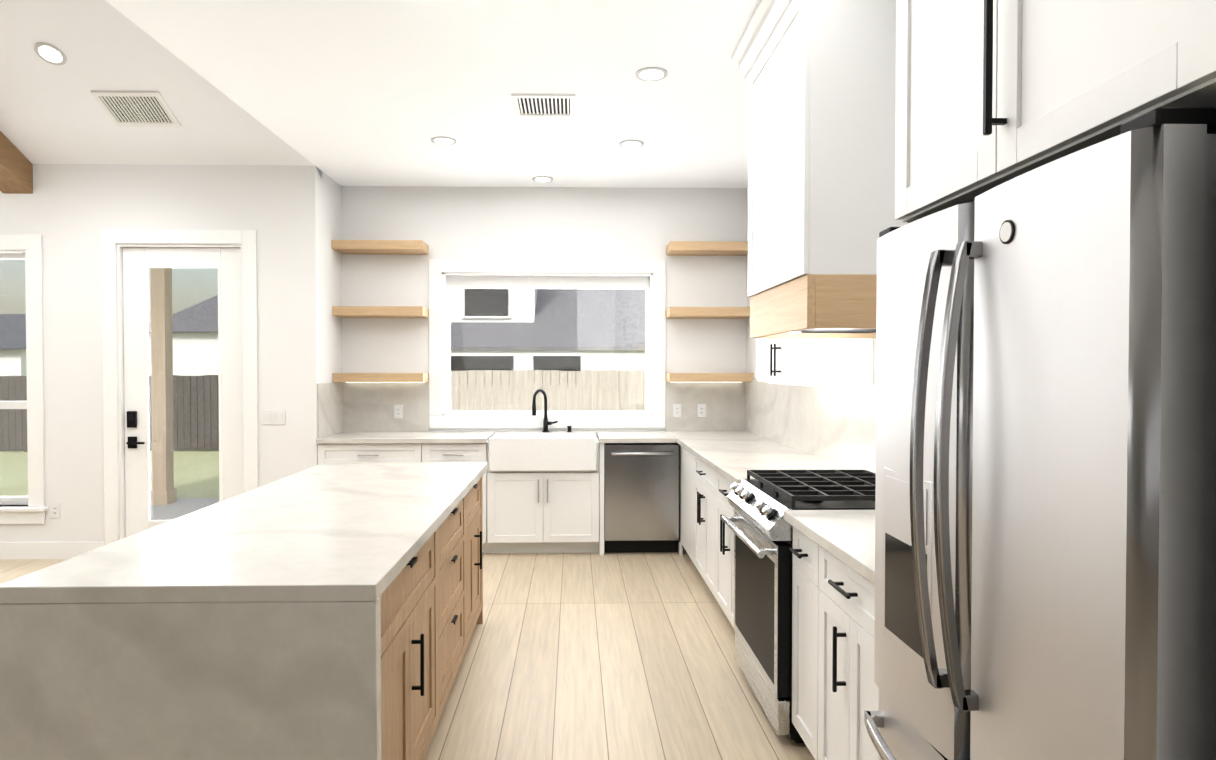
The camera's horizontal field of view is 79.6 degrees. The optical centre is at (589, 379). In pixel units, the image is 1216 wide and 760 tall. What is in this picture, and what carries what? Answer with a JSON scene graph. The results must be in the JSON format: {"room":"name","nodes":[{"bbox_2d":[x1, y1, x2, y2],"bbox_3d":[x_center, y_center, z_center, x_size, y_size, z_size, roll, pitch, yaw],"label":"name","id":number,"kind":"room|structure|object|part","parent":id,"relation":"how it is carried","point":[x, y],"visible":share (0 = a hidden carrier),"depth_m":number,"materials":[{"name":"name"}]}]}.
{"room":"kitchen","nodes":[
{"label":"kitchen","id":0,"kind":"room"},
{"bbox_2d":[0,164,296,541],"bbox_3d":[-4.721,-0.211,5.606,4.950,3.150,0.150,0,1,-1],"label":"wall","id":1,"kind":"structure","parent":0,"point":[68,212],"depth_m":5.55,"materials":[{"name":"white paint"}]},
{"bbox_2d":[0,234,47,523],"bbox_3d":[-4.830,-0.003,5.582,1.400,2.195,0.200,0,1,-1],"label":"window","id":2,"kind":"structure","parent":1,"relation":"in","point":[30,247],"depth_m":5.53,"materials":[{"name":"white paint"}]},
{"bbox_3d":[-4.831,-0.004,5.627,1.100,1.935,0.070,0,1,-1],"label":"left window sash","id":3,"kind":"part","parent":2,"relation":"part of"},
{"bbox_2d":[0,542,103,559],"bbox_3d":[-4.644,1.300,5.548,5.098,0.130,0.013,0,1,-1],"label":"baseboard","id":4,"kind":"structure","parent":1,"relation":"attached to","point":[38,550],"depth_m":5.55,"materials":[{"name":"white paint"}]},
{"bbox_2d":[50,503,59,517],"bbox_3d":[-4.074,0.995,5.559,0.075,0.115,0.008,0,1,-1],"label":"outlet","id":5,"kind":"object","parent":1,"relation":"attached to","point":[54,510],"visible":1,"depth_m":5.56,"materials":[{"name":"white plastic"}]},
{"bbox_2d":[101,229,257,545],"bbox_3d":[-3.121,0.111,5.638,1.160,2.505,0.168,0,1,-1],"label":"door frame","id":6,"kind":"structure","parent":1,"relation":"attached to","point":[245,241],"depth_m":5.55,"materials":[{"name":"white paint"}]},
{"bbox_2d":[123,247,241,537],"bbox_3d":[-3.120,0.164,5.597,0.906,2.356,0.111,0,1,-1],"label":"patio door","id":7,"kind":"structure","parent":1,"relation":"in","point":[138,262],"depth_m":5.61,"materials":[{"name":"white paint"}]},
{"bbox_2d":[263,410,284,424],"bbox_3d":[-2.415,0.284,5.584,0.167,0.115,0.010,0,1,-1],"label":"light switch","id":8,"kind":"object","parent":1,"relation":"attached to","point":[273,417],"visible":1,"depth_m":5.58,"materials":[{"name":"white plastic"}]},
{"bbox_2d":[0,0,321,177],"bbox_3d":[-4.550,-2.673,1.245,5.100,2.355,8.800,0,1,-1],"label":"ceiling","id":9,"kind":"structure","parent":0,"point":[52,114],"depth_m":4.96,"materials":[{"name":"white paint"}]},
{"bbox_2d":[0,131,32,193],"bbox_3d":[-4.276,-2.542,3.353,0.220,2.329,4.298,0,1,-1],"label":"beam","id":10,"kind":"structure","parent":9,"relation":"attached to","point":[16,170],"depth_m":5.39,"materials":[{"name":"brown wood"}]},
{"bbox_2d":[34,42,66,64],"bbox_3d":[-3.414,-2.064,4.620,0.170,0.080,0.155,0,1,-1],"label":"recessed light","id":11,"kind":"object","parent":9,"relation":"in","point":[50,53],"visible":1,"depth_m":4.61,"materials":[{"name":"grey plastic"}]},
{"bbox_2d":[91,91,180,126],"bbox_3d":[-3.123,-1.868,5.037,0.450,0.150,0.280,0,1,-1],"label":"ceiling vent","id":12,"kind":"object","parent":9,"relation":"in","point":[136,108],"visible":1,"depth_m":5.03,"materials":[{"name":"white metal"}]},
{"bbox_2d":[295,165,341,472],"bbox_3d":[-2.177,-0.216,5.898,0.150,3.150,0.620,0,1,-1],"label":"wall","id":13,"kind":"structure","parent":0,"point":[318,286],"depth_m":5.60,"materials":[{"name":"white paint"}]},
{"bbox_2d":[317,382,344,437],"bbox_3d":[-2.094,0.234,5.896,0.011,0.420,0.589,0,1,-1],"label":"backsplash","id":14,"kind":"structure","parent":13,"relation":"attached to","point":[330,396],"depth_m":5.88,"materials":[{"name":"white stone"}]},
{"bbox_2d":[0,537,814,759],"bbox_3d":[-2.826,1.486,1.608,8.860,0.120,9.620,0,1,-1],"label":"floor","id":15,"kind":"structure","parent":0,"point":[597,656],"depth_m":3.51,"materials":[{"name":"brown wood"}]},
{"bbox_2d":[317,444,432,464],"bbox_3d":[-1.671,0.921,5.926,0.858,0.876,0.617,0,1,-1],"label":"base cabinet","id":16,"kind":"object","parent":15,"relation":"on","point":[403,453],"depth_m":5.61,"materials":[{"name":"white wood"}]},
{"bbox_2d":[380,521,443,759],"bbox_3d":[-0.873,0.979,2.341,0.603,0.870,0.960,0,1,-1],"label":"base cabinet","id":17,"kind":"object","parent":15,"relation":"on","point":[431,595],"depth_m":2.37,"materials":[{"name":"brown wood"}]},
{"bbox_2d":[444,493,467,706],"bbox_3d":[-0.891,0.967,3.141,0.603,0.870,0.800,0,1,-1],"label":"base cabinet","id":18,"kind":"object","parent":15,"relation":"on","point":[456,524],"depth_m":3.23,"materials":[{"name":"brown wood"}]},
{"bbox_2d":[429,441,488,552],"bbox_3d":[-1.083,0.921,5.939,0.557,0.876,0.617,0,1,-1],"label":"base cabinet","id":19,"kind":"object","parent":15,"relation":"on","point":[444,452],"depth_m":5.63,"materials":[{"name":"white wood"}]},
{"bbox_2d":[468,477,482,643],"bbox_3d":[-0.914,0.957,3.805,0.625,0.870,0.687,0,1,-1],"label":"base cabinet","id":20,"kind":"object","parent":15,"relation":"on","point":[475,498],"depth_m":3.85,"materials":[{"name":"brown wood"}]},
{"bbox_2d":[0,462,487,759],"bbox_3d":[-1.023,0.947,2.988,0.933,0.915,2.364,0,1,-1],"label":"countertop","id":21,"kind":"structure","parent":20,"relation":"on","point":[245,626],"depth_m":1.81,"materials":[{"name":"white stone"}]},
{"bbox_2d":[487,461,602,555],"bbox_3d":[-0.367,1.031,5.956,0.870,0.656,0.617,0,1,-1],"label":"base cabinet","id":22,"kind":"object","parent":15,"relation":"on","point":[545,511],"depth_m":5.65,"materials":[{"name":"white wood"}]},
{"bbox_2d":[604,443,678,552],"bbox_3d":[0.401,0.924,5.928,0.585,0.870,0.630,0,1,-1],"label":"dishwasher","id":23,"kind":"object","parent":15,"relation":"on","point":[641,497],"visible":0.94,"depth_m":5.66,"materials":[{"name":"metal"}]},
{"bbox_2d":[680,446,691,559],"bbox_3d":[1.041,0.931,5.319,0.659,0.876,0.703,0,1,-1],"label":"base cabinet","id":24,"kind":"object","parent":15,"relation":"on","point":[686,457],"depth_m":5.36,"materials":[{"name":"white wood"}]},
{"bbox_2d":[316,431,754,443],"bbox_3d":[-0.372,0.463,5.932,3.456,0.038,0.648,0,1,-1],"label":"countertop","id":25,"kind":"structure","parent":24,"relation":"on","point":[430,437],"depth_m":5.76,"materials":[{"name":"white stone"}]},
{"bbox_2d":[489,433,596,471],"bbox_3d":[-0.365,0.568,5.846,0.830,0.265,0.481,0,1,-1],"label":"farmhouse sink","id":26,"kind":"object","parent":25,"relation":"in","point":[542,451],"visible":1,"depth_m":5.61,"materials":[{"name":"white ceramic"}]},
{"bbox_2d":[532,389,557,431],"bbox_3d":[-0.374,0.257,6.099,0.209,0.368,0.192,0,1,-1],"label":"faucet","id":27,"kind":"object","parent":25,"relation":"on","point":[546,423],"visible":1,"depth_m":6.15,"materials":[{"name":"black metal"}]},
{"bbox_2d":[692,454,711,591],"bbox_3d":[1.057,0.941,4.623,0.659,0.876,0.809,0,1,-1],"label":"base cabinet","id":28,"kind":"object","parent":15,"relation":"on","point":[707,538],"depth_m":4.67,"materials":[{"name":"white wood"}]},
{"bbox_2d":[712,469,733,627],"bbox_3d":[1.072,0.952,3.944,0.659,0.876,0.786,0,1,-1],"label":"base cabinet","id":29,"kind":"object","parent":15,"relation":"on","point":[722,535],"depth_m":4.07,"materials":[{"name":"white wood"}]},
{"bbox_2d":[672,435,851,483],"bbox_3d":[1.033,0.480,4.828,0.696,0.038,2.571,0,1,-1],"label":"countertop","id":30,"kind":"structure","parent":29,"relation":"on","point":[731,456],"depth_m":4.50,"materials":[{"name":"white stone"}]},
{"bbox_2d":[721,470,875,743],"bbox_3d":[1.018,0.920,3.165,0.764,0.963,0.752,0,1,-1],"label":"range","id":31,"kind":"object","parent":15,"relation":"on","point":[760,527],"visible":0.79,"depth_m":2.98,"materials":[{"name":"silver metal"}]},
{"bbox_2d":[789,527,878,759],"bbox_3d":[1.088,0.976,2.353,0.697,0.875,0.862,0,1,-1],"label":"base cabinet","id":32,"kind":"object","parent":15,"relation":"on","point":[835,692],"visible":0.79,"depth_m":2.37,"materials":[{"name":"white wood"}]},
{"bbox_2d":[783,509,874,584],"bbox_3d":[1.090,0.518,2.346,0.693,0.038,0.863,0,1,-1],"label":"countertop","id":33,"kind":"structure","parent":32,"relation":"on","point":[846,537],"depth_m":2.40,"materials":[{"name":"white stone"}]},
{"bbox_2d":[864,107,1215,759],"bbox_3d":[1.045,0.526,1.453,0.767,1.804,0.902,0,1,-1],"label":"refrigerator","id":34,"kind":"object","parent":15,"relation":"on","point":[1045,540],"visible":1,"depth_m":1.15,"materials":[{"name":"silver metal"}]},
{"bbox_2d":[105,0,759,187],"bbox_3d":[-0.330,-1.687,4.040,3.460,0.150,4.370,0,1,-1],"label":"ceiling","id":35,"kind":"structure","parent":0,"point":[362,92],"depth_m":3.94,"materials":[{"name":"white paint"}]},
{"bbox_2d":[431,136,455,144],"bbox_3d":[-0.991,-1.622,4.952,0.170,0.008,0.170,0,1,-1],"label":"recessed light","id":36,"kind":"object","parent":35,"relation":"in","point":[440,140],"visible":0.98,"depth_m":4.93,"materials":[{"name":"grey plastic"}]},
{"bbox_2d":[532,176,552,181],"bbox_3d":[-0.383,-1.638,5.956,0.170,0.008,0.170,0,1,-1],"label":"recessed light","id":37,"kind":"object","parent":35,"relation":"in","point":[542,179],"visible":0.98,"depth_m":5.95,"materials":[{"name":"grey plastic"}]},
{"bbox_2d":[511,94,574,116],"bbox_3d":[-0.266,-1.610,4.288,0.360,0.012,0.340,0,1,-1],"label":"ceiling vent","id":38,"kind":"object","parent":35,"relation":"in","point":[544,105],"visible":0.98,"depth_m":4.27,"materials":[{"name":"white metal"}]},
{"bbox_2d":[619,140,643,147],"bbox_3d":[0.288,-1.623,5.021,0.170,0.008,0.170,0,1,-1],"label":"recessed light","id":39,"kind":"object","parent":35,"relation":"in","point":[631,143],"visible":0.98,"depth_m":5.00,"materials":[{"name":"grey plastic"}]},
{"bbox_2d":[635,67,667,80],"bbox_3d":[0.324,-1.605,3.831,0.170,0.008,0.170,0,1,-1],"label":"recessed light","id":40,"kind":"object","parent":35,"relation":"in","point":[651,74],"visible":1,"depth_m":3.82,"materials":[{"name":"grey plastic"}]},
{"bbox_2d":[341,186,746,536],"bbox_3d":[-0.381,-0.223,6.348,3.760,3.150,0.200,0,1,-1],"label":"wall","id":41,"kind":"structure","parent":0,"point":[555,223],"depth_m":6.23,"materials":[{"name":"white paint"}]},
{"bbox_2d":[332,373,428,381],"bbox_3d":[-1.736,-0.019,6.091,0.736,0.079,0.254,0,1,-1],"label":"shelf","id":42,"kind":"object","parent":41,"relation":"attached to","point":[380,377],"visible":1,"depth_m":5.96,"materials":[{"name":"brown wood"}]},
{"bbox_2d":[346,382,423,382],"bbox_3d":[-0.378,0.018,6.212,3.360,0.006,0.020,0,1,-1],"label":"led strip","id":43,"kind":"object","parent":42,"relation":"attached to","point":[384,382],"visible":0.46,"depth_m":6.17,"materials":[{"name":"white plastic"}]},
{"bbox_2d":[332,306,428,317],"bbox_3d":[-1.736,-0.564,6.083,0.736,0.079,0.254,0,1,-1],"label":"shelf","id":44,"kind":"object","parent":41,"relation":"attached to","point":[381,311],"visible":0.98,"depth_m":5.96,"materials":[{"name":"brown wood"}]},
{"bbox_2d":[332,240,428,254],"bbox_3d":[-1.736,-1.104,6.075,0.736,0.079,0.254,0,1,-1],"label":"shelf","id":45,"kind":"object","parent":41,"relation":"attached to","point":[404,247],"visible":1,"depth_m":5.95,"materials":[{"name":"brown wood"}]},
{"bbox_2d":[345,382,428,431],"bbox_3d":[-1.739,0.229,6.216,0.736,0.420,0.011,0,1,-1],"label":"backsplash","id":46,"kind":"structure","parent":41,"relation":"attached to","point":[369,407],"depth_m":6.21,"materials":[{"name":"white stone"}]},
{"bbox_2d":[394,405,402,417],"bbox_3d":[-1.628,0.269,6.210,0.075,0.115,0.008,0,1,-1],"label":"electrical outlet","id":47,"kind":"object","parent":46,"relation":"attached to","point":[398,411],"visible":1,"depth_m":6.21,"materials":[{"name":"white plastic"}]},
{"bbox_2d":[429,259,665,428],"bbox_3d":[-0.361,-0.308,6.338,2.020,1.440,0.218,0,1,-1],"label":"window","id":48,"kind":"structure","parent":41,"relation":"in","point":[441,418],"depth_m":6.25,"materials":[{"name":"white paint"}]},
{"bbox_3d":[-0.362,-0.301,6.377,1.770,1.205,0.060,0,1,-1],"label":"kitchen window sash","id":49,"kind":"part","parent":48,"relation":"part of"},
{"bbox_2d":[666,382,744,430],"bbox_3d":[0.983,0.228,6.277,0.660,0.420,0.011,0,1,-1],"label":"backsplash","id":50,"kind":"structure","parent":41,"relation":"attached to","point":[724,401],"depth_m":6.27,"materials":[{"name":"white stone"}]},
{"bbox_2d":[673,404,681,416],"bbox_3d":[0.751,0.264,6.263,0.075,0.115,0.008,0,1,-1],"label":"electrical outlet","id":51,"kind":"object","parent":50,"relation":"attached to","point":[677,410],"visible":1,"depth_m":6.26,"materials":[{"name":"white plastic"}]},
{"bbox_2d":[697,404,705,416],"bbox_3d":[0.961,0.264,6.267,0.075,0.115,0.008,0,1,-1],"label":"electrical outlet","id":52,"kind":"object","parent":50,"relation":"attached to","point":[701,410],"visible":1,"depth_m":6.27,"materials":[{"name":"white plastic"}]},
{"bbox_2d":[666,241,747,255],"bbox_3d":[1.003,-1.105,6.136,0.696,0.079,0.254,0,1,-1],"label":"shelf","id":53,"kind":"object","parent":41,"relation":"attached to","point":[707,248],"visible":0.85,"depth_m":6.01,"materials":[{"name":"brown wood"}]},
{"bbox_2d":[666,307,749,318],"bbox_3d":[1.003,-0.565,6.144,0.696,0.079,0.254,0,1,-1],"label":"shelf","id":54,"kind":"object","parent":41,"relation":"attached to","point":[707,312],"visible":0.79,"depth_m":6.02,"materials":[{"name":"brown wood"}]},
{"bbox_2d":[666,373,752,381],"bbox_3d":[1.003,-0.020,6.152,0.696,0.079,0.254,0,1,-1],"label":"shelf","id":55,"kind":"object","parent":41,"relation":"attached to","point":[709,377],"visible":0.96,"depth_m":6.03,"materials":[{"name":"brown wood"}]},
{"bbox_2d":[746,188,756,378],"bbox_3d":[1.530,-0.149,1.580,0.150,3.150,9.420,0,1,-1],"label":"wall","id":56,"kind":"structure","parent":0,"point":[751,359],"depth_m":6.18,"materials":[{"name":"white paint"}]},
{"bbox_2d":[745,338,875,472],"bbox_3d":[1.391,0.022,4.101,0.011,0.930,4.374,0,1,-1],"label":"backsplash","id":57,"kind":"structure","parent":56,"relation":"attached to","point":[835,424],"depth_m":4.36,"materials":[{"name":"white stone"}]},
{"bbox_2d":[757,338,872,385],"bbox_3d":[1.209,-0.594,4.083,0.377,1.238,0.988,0,1,-1],"label":"upper cabinet","id":58,"kind":"object","parent":56,"relation":"attached to","point":[823,361],"visible":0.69,"depth_m":3.60,"materials":[{"name":"white wood"}]},
{"bbox_2d":[732,0,906,337],"bbox_3d":[1.066,-0.897,3.130,0.705,1.398,0.996,0,1,-1],"label":"range hood","id":59,"kind":"object","parent":56,"relation":"attached to","point":[821,74],"visible":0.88,"depth_m":2.71,"materials":[{"name":"white wood"}]},
{"bbox_2d":[895,0,1215,223],"bbox_3d":[1.102,-0.071,1.439,0.708,2.998,0.985,0,1,-1],"label":"upper cabinet","id":60,"kind":"object","parent":56,"relation":"attached to","point":[990,94],"visible":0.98,"depth_m":1.36,"materials":[{"name":"white wood"}]},
{"label":"outside","id":61,"kind":"structure","parent":0,"visible":0},
{"bbox_2d":[0,450,222,497],"bbox_3d":[-0.610,1.438,33.243,80.000,0.200,53.530,0,1,-1],"label":"lawn","id":62,"kind":"structure","parent":61,"point":[10,466],"depth_m":12.89,"materials":[{"name":"green plant"}]},
{"bbox_2d":[0,375,221,451],"bbox_3d":[-12.536,0.743,16.298,19.400,1.712,0.154,0,1,-1],"label":"fence","id":63,"kind":"object","parent":62,"relation":"on","point":[178,423],"depth_m":16.30,"materials":[{"name":"wood"}]},
{"bbox_2d":[0,295,221,375],"bbox_3d":[-18.189,-1.040,25.325,16.500,5.000,10.500,0,1,-1],"label":"house","id":64,"kind":"structure","parent":62,"relation":"on","point":[182,318],"depth_m":24.97,"materials":[{"name":"white"}]},
{"bbox_2d":[150,268,222,520],"bbox_3d":[-5.256,0.066,7.076,5.945,3.350,2.795,0,1,-1],"label":"porch","id":65,"kind":"object","parent":62,"relation":"on","point":[160,328],"depth_m":7.94,"materials":[{"name":"grey concrete"}]},
{"bbox_2d":[451,370,645,410],"bbox_3d":[3.038,0.732,13.144,11.600,1.832,0.154,0,1,-1],"label":"fence","id":66,"kind":"object","parent":62,"relation":"on","point":[586,394],"depth_m":12.98,"materials":[{"name":"beige wood"}]},
{"bbox_2d":[451,289,645,410],"bbox_3d":[-1.403,-1.887,28.377,16.800,6.600,9.120,0,1,-1],"label":"house","id":67,"kind":"structure","parent":62,"relation":"on","point":[532,323],"depth_m":24.93,"materials":[{"name":"white"}]}
]}

